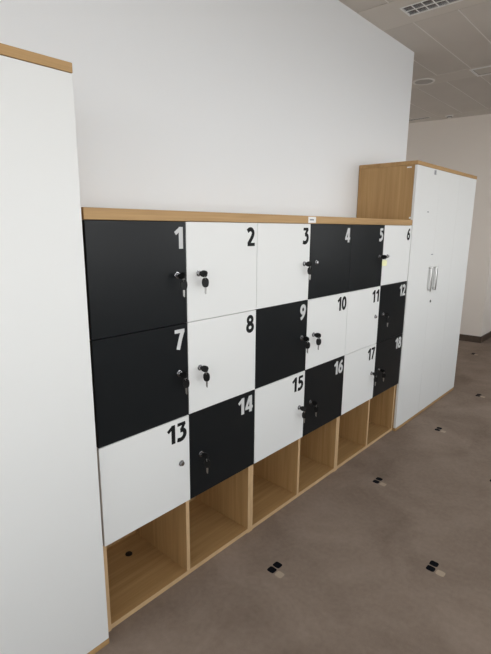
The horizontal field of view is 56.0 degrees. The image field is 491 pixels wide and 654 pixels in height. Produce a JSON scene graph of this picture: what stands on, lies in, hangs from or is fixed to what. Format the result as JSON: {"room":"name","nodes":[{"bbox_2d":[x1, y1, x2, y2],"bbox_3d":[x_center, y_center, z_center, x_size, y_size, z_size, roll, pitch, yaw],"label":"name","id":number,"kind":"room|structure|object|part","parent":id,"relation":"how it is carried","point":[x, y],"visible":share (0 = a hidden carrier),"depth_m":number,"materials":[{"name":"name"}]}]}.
{"room":"office locker area","nodes":[
{"label":"office locker area","id":0,"kind":"room"},
{"bbox_2d":[0,0,413,217],"bbox_3d":[-0.861,-0.387,1.712,0.140,2.985,6.386,11,16,41],"label":"wall","id":1,"kind":"structure","parent":0,"point":[275,107],"depth_m":2.30,"materials":[{"name":"white paint"}]},
{"bbox_2d":[95,338,490,653],"bbox_3d":[1.786,0.543,4.843,7.900,0.120,14.600,11,16,41],"label":"floor","id":2,"kind":"structure","parent":0,"point":[389,552],"depth_m":2.08,"materials":[{"name":"carpet"}]},
{"bbox_2d":[0,43,108,653],"bbox_3d":[-0.925,0.244,1.310,0.470,1.922,0.840,11,16,41],"label":"tall cabinet","id":3,"kind":"object","parent":2,"relation":"on","point":[53,589],"visible":1,"depth_m":1.35,"materials":[{"name":"white wood"}]},
{"bbox_2d":[82,220,256,631],"bbox_3d":[-0.374,0.320,1.970,0.426,1.502,0.799,11,16,41],"label":"cabinet","id":4,"kind":"object","parent":2,"relation":"on","point":[163,517],"visible":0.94,"depth_m":1.78,"materials":[{"name":"brown wood"}]},
{"bbox_3d":[-0.360,-0.171,1.579,0.018,0.374,0.397,11,16,41],"label":"door","id":5,"kind":"part","parent":4,"relation":"part of","materials":[{"name":"black laminate"}]},
{"bbox_3d":[-0.364,0.195,1.659,0.018,0.371,0.397,11,16,41],"label":"door","id":6,"kind":"part","parent":4,"relation":"part of","materials":[{"name":"black laminate"}]},
{"bbox_3d":[-0.367,0.562,1.739,0.018,0.375,0.397,11,16,41],"label":"door","id":7,"kind":"part","parent":4,"relation":"part of","materials":[{"name":"white laminate"}]},
{"bbox_3d":[-0.526,0.287,2.105,0.010,1.458,0.764,11,16,41],"label":"panel","id":8,"kind":"part","parent":4,"relation":"part of","materials":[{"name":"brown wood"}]},
{"bbox_3d":[-0.379,0.317,1.974,0.374,1.458,0.018,11,16,41],"label":"divider panel","id":9,"kind":"part","parent":4,"relation":"part of","materials":[{"name":"brown wood"}]},
{"bbox_3d":[-0.393,1.037,2.138,0.394,0.020,0.764,11,16,41],"label":"panel","id":10,"kind":"part","parent":4,"relation":"part of","materials":[{"name":"brown wood"}]},
{"bbox_2d":[178,272,187,296],"bbox_3d":[-0.231,-0.153,1.674,0.040,0.091,0.022,7,14,27],"label":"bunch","id":11,"kind":"object","parent":4,"relation":"attached to","point":[183,284],"visible":1,"depth_m":1.67,"materials":[{"name":"black plastic"}]},
{"bbox_2d":[180,371,189,393],"bbox_3d":[-0.234,0.213,1.754,0.040,0.091,0.023,6,13,22],"label":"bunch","id":12,"kind":"object","parent":4,"relation":"attached to","point":[186,383],"visible":1,"depth_m":1.75,"materials":[{"name":"black plastic"}]},
{"bbox_2d":[200,270,208,293],"bbox_3d":[-0.159,-0.169,1.750,0.040,0.092,0.021,6,13,24],"label":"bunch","id":13,"kind":"object","parent":4,"relation":"attached to","point":[205,282],"visible":1,"depth_m":1.74,"materials":[{"name":"black plastic"}]},
{"bbox_2d":[201,365,209,386],"bbox_3d":[-0.162,0.197,1.832,0.041,0.091,0.021,7,14,28],"label":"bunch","id":14,"kind":"object","parent":4,"relation":"attached to","point":[206,376],"visible":1,"depth_m":1.82,"materials":[{"name":"black plastic"}]},
{"bbox_2d":[202,453,209,473],"bbox_3d":[-0.166,0.564,1.910,0.040,0.092,0.020,6,14,24],"label":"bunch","id":15,"kind":"object","parent":4,"relation":"attached to","point":[205,455],"visible":1,"depth_m":1.90,"materials":[{"name":"black plastic"}]},
{"bbox_3d":[-0.091,-0.232,1.869,0.018,0.374,0.397,11,16,41],"label":"door","id":16,"kind":"part","parent":4,"relation":"part of","materials":[{"name":"white laminate"}]},
{"bbox_3d":[-0.098,0.501,2.029,0.018,0.375,0.397,11,16,41],"label":"door","id":17,"kind":"part","parent":4,"relation":"part of","materials":[{"name":"black laminate"}]},
{"bbox_3d":[-0.095,0.134,1.949,0.018,0.371,0.397,11,16,41],"label":"door","id":18,"kind":"part","parent":4,"relation":"part of","materials":[{"name":"white laminate"}]},
{"bbox_3d":[-0.123,0.258,2.264,0.394,1.502,0.017,11,16,41],"label":"panel","id":19,"kind":"part","parent":4,"relation":"part of","materials":[{"name":"brown wood"}]},
{"bbox_2d":[81,207,412,224],"bbox_3d":[0.164,-0.555,2.394,0.428,0.036,2.404,11,16,41],"label":"countertop","id":20,"kind":"structure","parent":4,"relation":"on","point":[87,213],"depth_m":1.79,"materials":[{"name":"brown wood"}]},
{"bbox_2d":[250,223,351,530],"bbox_3d":[0.164,0.198,2.550,0.426,1.502,0.799,11,16,41],"label":"cabinet","id":21,"kind":"object","parent":2,"relation":"on","point":[292,455],"visible":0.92,"depth_m":2.39,"materials":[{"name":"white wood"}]},
{"bbox_3d":[0.159,0.195,2.554,0.374,1.458,0.018,11,16,41],"label":"divider panel","id":22,"kind":"part","parent":21,"relation":"part of","materials":[{"name":"brown wood"}]},
{"bbox_3d":[0.170,0.440,2.319,0.018,0.375,0.397,11,16,41],"label":"door","id":23,"kind":"part","parent":21,"relation":"part of","materials":[{"name":"white laminate"}]},
{"bbox_3d":[0.174,0.074,2.239,0.018,0.371,0.397,11,16,41],"label":"door","id":24,"kind":"part","parent":21,"relation":"part of","materials":[{"name":"black laminate"}]},
{"bbox_3d":[0.177,-0.292,2.159,0.018,0.374,0.397,11,16,41],"label":"door","id":25,"kind":"part","parent":21,"relation":"part of","materials":[{"name":"white laminate"}]},
{"bbox_3d":[0.145,0.916,2.718,0.394,0.020,0.764,11,16,41],"label":"panel","id":26,"kind":"part","parent":21,"relation":"part of","materials":[{"name":"brown wood"}]},
{"bbox_2d":[300,406,306,422],"bbox_3d":[0.300,0.459,2.414,0.040,0.091,0.022,7,14,28],"label":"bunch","id":27,"kind":"object","parent":21,"relation":"attached to","point":[304,414],"visible":1,"depth_m":2.41,"materials":[{"name":"black plastic"}]},
{"bbox_2d":[303,336,309,353],"bbox_3d":[0.307,0.090,2.337,0.041,0.091,0.021,11,16,41],"label":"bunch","id":28,"kind":"object","parent":21,"relation":"attached to","point":[305,338],"visible":1,"depth_m":2.33,"materials":[{"name":"black plastic"}]},
{"bbox_2d":[306,261,312,279],"bbox_3d":[0.308,-0.275,2.256,0.041,0.091,0.019,11,16,41],"label":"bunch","id":29,"kind":"object","parent":21,"relation":"attached to","point":[309,264],"visible":1,"depth_m":2.25,"materials":[{"name":"black plastic"}]},
{"bbox_2d":[312,401,318,416],"bbox_3d":[0.373,0.442,2.490,0.041,0.091,0.021,5,13,20],"label":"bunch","id":30,"kind":"object","parent":21,"relation":"attached to","point":[315,403],"visible":1,"depth_m":2.48,"materials":[{"name":"black plastic"}]},
{"bbox_2d":[315,333,320,349],"bbox_3d":[0.374,0.076,2.409,0.041,0.092,0.018,8,14,30],"label":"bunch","id":31,"kind":"object","parent":21,"relation":"attached to","point":[317,335],"visible":1,"depth_m":2.40,"materials":[{"name":"black plastic"}]},
{"bbox_3d":[0.414,0.136,2.844,0.394,1.502,0.017,11,16,41],"label":"panel","id":32,"kind":"part","parent":21,"relation":"part of","materials":[{"name":"brown wood"}]},
{"bbox_3d":[0.439,0.379,2.609,0.018,0.375,0.397,11,16,41],"label":"door","id":33,"kind":"part","parent":21,"relation":"part of","materials":[{"name":"black laminate"}]},
{"bbox_3d":[0.443,0.013,2.529,0.018,0.371,0.397,11,16,41],"label":"door","id":34,"kind":"part","parent":21,"relation":"part of","materials":[{"name":"white laminate"}]},
{"bbox_3d":[0.446,-0.353,2.449,0.018,0.374,0.397,11,16,41],"label":"door","id":35,"kind":"part","parent":21,"relation":"part of","materials":[{"name":"black laminate"}]},
{"bbox_2d":[335,224,411,470],"bbox_3d":[0.701,0.077,3.130,0.426,1.502,0.799,11,16,41],"label":"cabinet","id":36,"kind":"object","parent":2,"relation":"on","point":[375,290],"visible":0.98,"depth_m":2.98,"materials":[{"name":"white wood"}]},
{"bbox_3d":[0.696,0.074,3.134,0.374,1.458,0.018,11,16,41],"label":"divider panel","id":37,"kind":"part","parent":36,"relation":"part of","materials":[{"name":"brown wood"}]},
{"bbox_3d":[0.708,0.319,2.899,0.018,0.375,0.397,11,16,41],"label":"door","id":38,"kind":"part","parent":36,"relation":"part of","materials":[{"name":"white laminate"}]},
{"bbox_3d":[0.711,-0.048,2.819,0.018,0.371,0.397,11,16,41],"label":"door","id":39,"kind":"part","parent":36,"relation":"part of","materials":[{"name":"white laminate"}]},
{"bbox_3d":[0.682,0.794,3.298,0.394,0.020,0.764,11,16,41],"label":"panel","id":40,"kind":"part","parent":36,"relation":"part of","materials":[{"name":"brown wood"}]},
{"bbox_3d":[0.715,-0.414,2.739,0.018,0.374,0.397,11,16,41],"label":"door","id":41,"kind":"part","parent":36,"relation":"part of","materials":[{"name":"black laminate"}]},
{"bbox_2d":[373,372,377,385],"bbox_3d":[0.836,0.337,2.993,0.040,0.091,0.022,11,16,41],"label":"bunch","id":42,"kind":"object","parent":36,"relation":"attached to","point":[374,373],"visible":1,"depth_m":2.98,"materials":[{"name":"black plastic"}]},
{"bbox_2d":[380,369,385,381],"bbox_3d":[0.910,0.321,3.070,0.043,0.091,0.020,7,14,26],"label":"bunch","id":43,"kind":"object","parent":36,"relation":"attached to","point":[381,370],"visible":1,"depth_m":3.06,"materials":[{"name":"black plastic"}]},
{"bbox_2d":[381,255,386,265],"bbox_3d":[0.845,-0.408,2.829,0.041,0.067,0.024,5,13,20],"label":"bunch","id":44,"kind":"object","parent":36,"relation":"attached to","point":[384,262],"visible":1,"depth_m":2.83,"materials":[{"name":"black plastic"}]},
{"bbox_2d":[384,313,389,326],"bbox_3d":[0.913,-0.046,2.989,0.041,0.091,0.020,5,13,20],"label":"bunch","id":45,"kind":"object","parent":36,"relation":"attached to","point":[387,315],"visible":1,"depth_m":2.98,"materials":[{"name":"black plastic"}]},
{"bbox_3d":[0.977,0.258,3.189,0.018,0.375,0.397,11,16,41],"label":"door","id":46,"kind":"part","parent":36,"relation":"part of","materials":[{"name":"black laminate"}]},
{"bbox_3d":[0.952,0.015,3.424,0.394,1.502,0.017,11,16,41],"label":"panel","id":47,"kind":"part","parent":36,"relation":"part of","materials":[{"name":"brown wood"}]},
{"bbox_3d":[0.980,-0.109,3.109,0.018,0.371,0.397,11,16,41],"label":"door","id":48,"kind":"part","parent":36,"relation":"part of","materials":[{"name":"black laminate"}]},
{"bbox_3d":[0.984,-0.475,3.029,0.018,0.374,0.397,11,16,41],"label":"door","id":49,"kind":"part","parent":36,"relation":"part of","materials":[{"name":"white laminate"}]},
{"bbox_2d":[356,160,460,430],"bbox_3d":[1.259,-0.253,3.680,0.452,1.922,0.840,11,16,41],"label":"tall cabinet","id":50,"kind":"object","parent":2,"relation":"on","point":[424,193],"visible":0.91,"depth_m":3.41,"materials":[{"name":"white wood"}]},
{"bbox_3d":[0.968,-0.192,3.398,0.408,1.874,0.018,11,16,41],"label":"panel","id":51,"kind":"part","parent":50,"relation":"part of","materials":[{"name":"brown wood"}]},
{"bbox_3d":[1.262,-0.191,3.403,0.018,1.873,0.419,11,16,41],"label":"door","id":52,"kind":"part","parent":50,"relation":"part of","materials":[{"name":"white laminate"}]},
{"bbox_3d":[1.389,-0.362,3.475,0.024,0.188,0.024,11,16,41],"label":"handle","id":53,"kind":"part","parent":50,"relation":"part of","materials":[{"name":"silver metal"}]},
{"bbox_3d":[1.458,-0.377,3.550,0.024,0.188,0.024,11,16,41],"label":"handle","id":54,"kind":"part","parent":50,"relation":"part of","materials":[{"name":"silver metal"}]},
{"bbox_3d":[1.544,-0.254,3.708,0.018,1.873,0.416,11,16,41],"label":"door","id":55,"kind":"part","parent":50,"relation":"part of","materials":[{"name":"white laminate"}]},
{"bbox_2d":[437,172,476,400],"bbox_3d":[1.674,-0.351,4.145,0.428,1.922,0.419,11,16,41],"label":"tall cabinet","id":56,"kind":"object","parent":2,"relation":"on","point":[467,185],"visible":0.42,"depth_m":3.98,"materials":[{"name":"white wood"}]},
{"bbox_2d":[406,114,490,336],"bbox_3d":[3.303,-1.892,8.783,3.855,2.985,5.710,11,16,41],"label":"wall","id":57,"kind":"structure","parent":0,"point":[462,144],"depth_m":5.97,"materials":[{"name":"white paint"}]},
{"bbox_2d":[339,0,490,118],"bbox_3d":[1.575,-2.280,4.035,7.394,0.025,14.792,11,16,41],"label":"ceiling","id":58,"kind":"structure","parent":57,"relation":"attached to","point":[452,29],"depth_m":3.69,"materials":[{"name":"tile"}]},
{"bbox_2d":[412,78,434,84],"bbox_3d":[1.704,-2.344,4.418,0.204,0.008,0.204,11,16,41],"label":"ceiling speaker","id":59,"kind":"object","parent":58,"relation":"attached to","point":[424,81],"visible":1,"depth_m":4.41,"materials":[{"name":"white plastic"}]},
{"bbox_2d":[415,80,432,83],"bbox_3d":[1.704,-2.346,4.417,0.166,0.004,0.166,11,16,41],"label":"grille","id":60,"kind":"object","parent":59,"relation":"attached to","point":[416,81],"depth_m":4.41,"materials":[{"name":"white metal"}]},
{"bbox_2d":[400,0,462,15],"bbox_3d":[1.484,-1.998,2.591,1.218,0.099,0.150,11,16,41],"label":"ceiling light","id":61,"kind":"object","parent":58,"relation":"attached to","point":[427,5],"visible":0.91,"depth_m":2.93,"materials":[{"name":"white metal"}]},
{"bbox_2d":[385,0,490,118],"bbox_3d":[1.640,-2.263,3.978,7.232,0.020,14.798,11,16,41],"label":"trim","id":62,"kind":"structure","parent":58,"relation":"attached to","point":[385,0],"depth_m":3.86,"materials":[{"name":"white metal"}]},
{"bbox_2d":[469,65,490,76],"bbox_3d":[2.288,-2.268,3.948,0.633,0.066,0.237,11,16,41],"label":"air vent","id":63,"kind":"object","parent":58,"relation":"attached to","point":[487,69],"visible":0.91,"depth_m":4.11,"materials":[{"name":"white metal"}]},
{"bbox_2d":[409,117,430,120],"bbox_3d":[2.002,-2.717,6.127,0.900,0.003,0.080,11,16,41],"label":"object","id":64,"kind":"object","parent":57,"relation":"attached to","point":[422,117],"visible":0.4,"depth_m":5.90,"materials":[{"name":"white"}]},
{"bbox_2d":[357,0,490,122],"bbox_3d":[1.843,-2.340,4.324,7.400,0.025,13.131,11,16,41],"label":"trim","id":65,"kind":"structure","parent":57,"relation":"attached to","point":[386,16],"depth_m":3.09,"materials":[{"name":"white"}]},
{"bbox_2d":[459,334,479,342],"bbox_3d":[2.500,0.071,6.556,1.511,0.085,0.014,9,15,34],"label":"baseboard","id":66,"kind":"structure","parent":57,"relation":"attached to","point":[463,337],"depth_m":6.20,"materials":[{"name":"wood"}]},
{"bbox_2d":[480,331,490,342],"bbox_3d":[4.879,-0.224,8.009,0.014,0.085,5.222,12,16,41],"label":"baseboard","id":67,"kind":"structure","parent":57,"relation":"attached to","point":[486,336],"depth_m":6.25,"materials":[{"name":"wood"}]}
]}

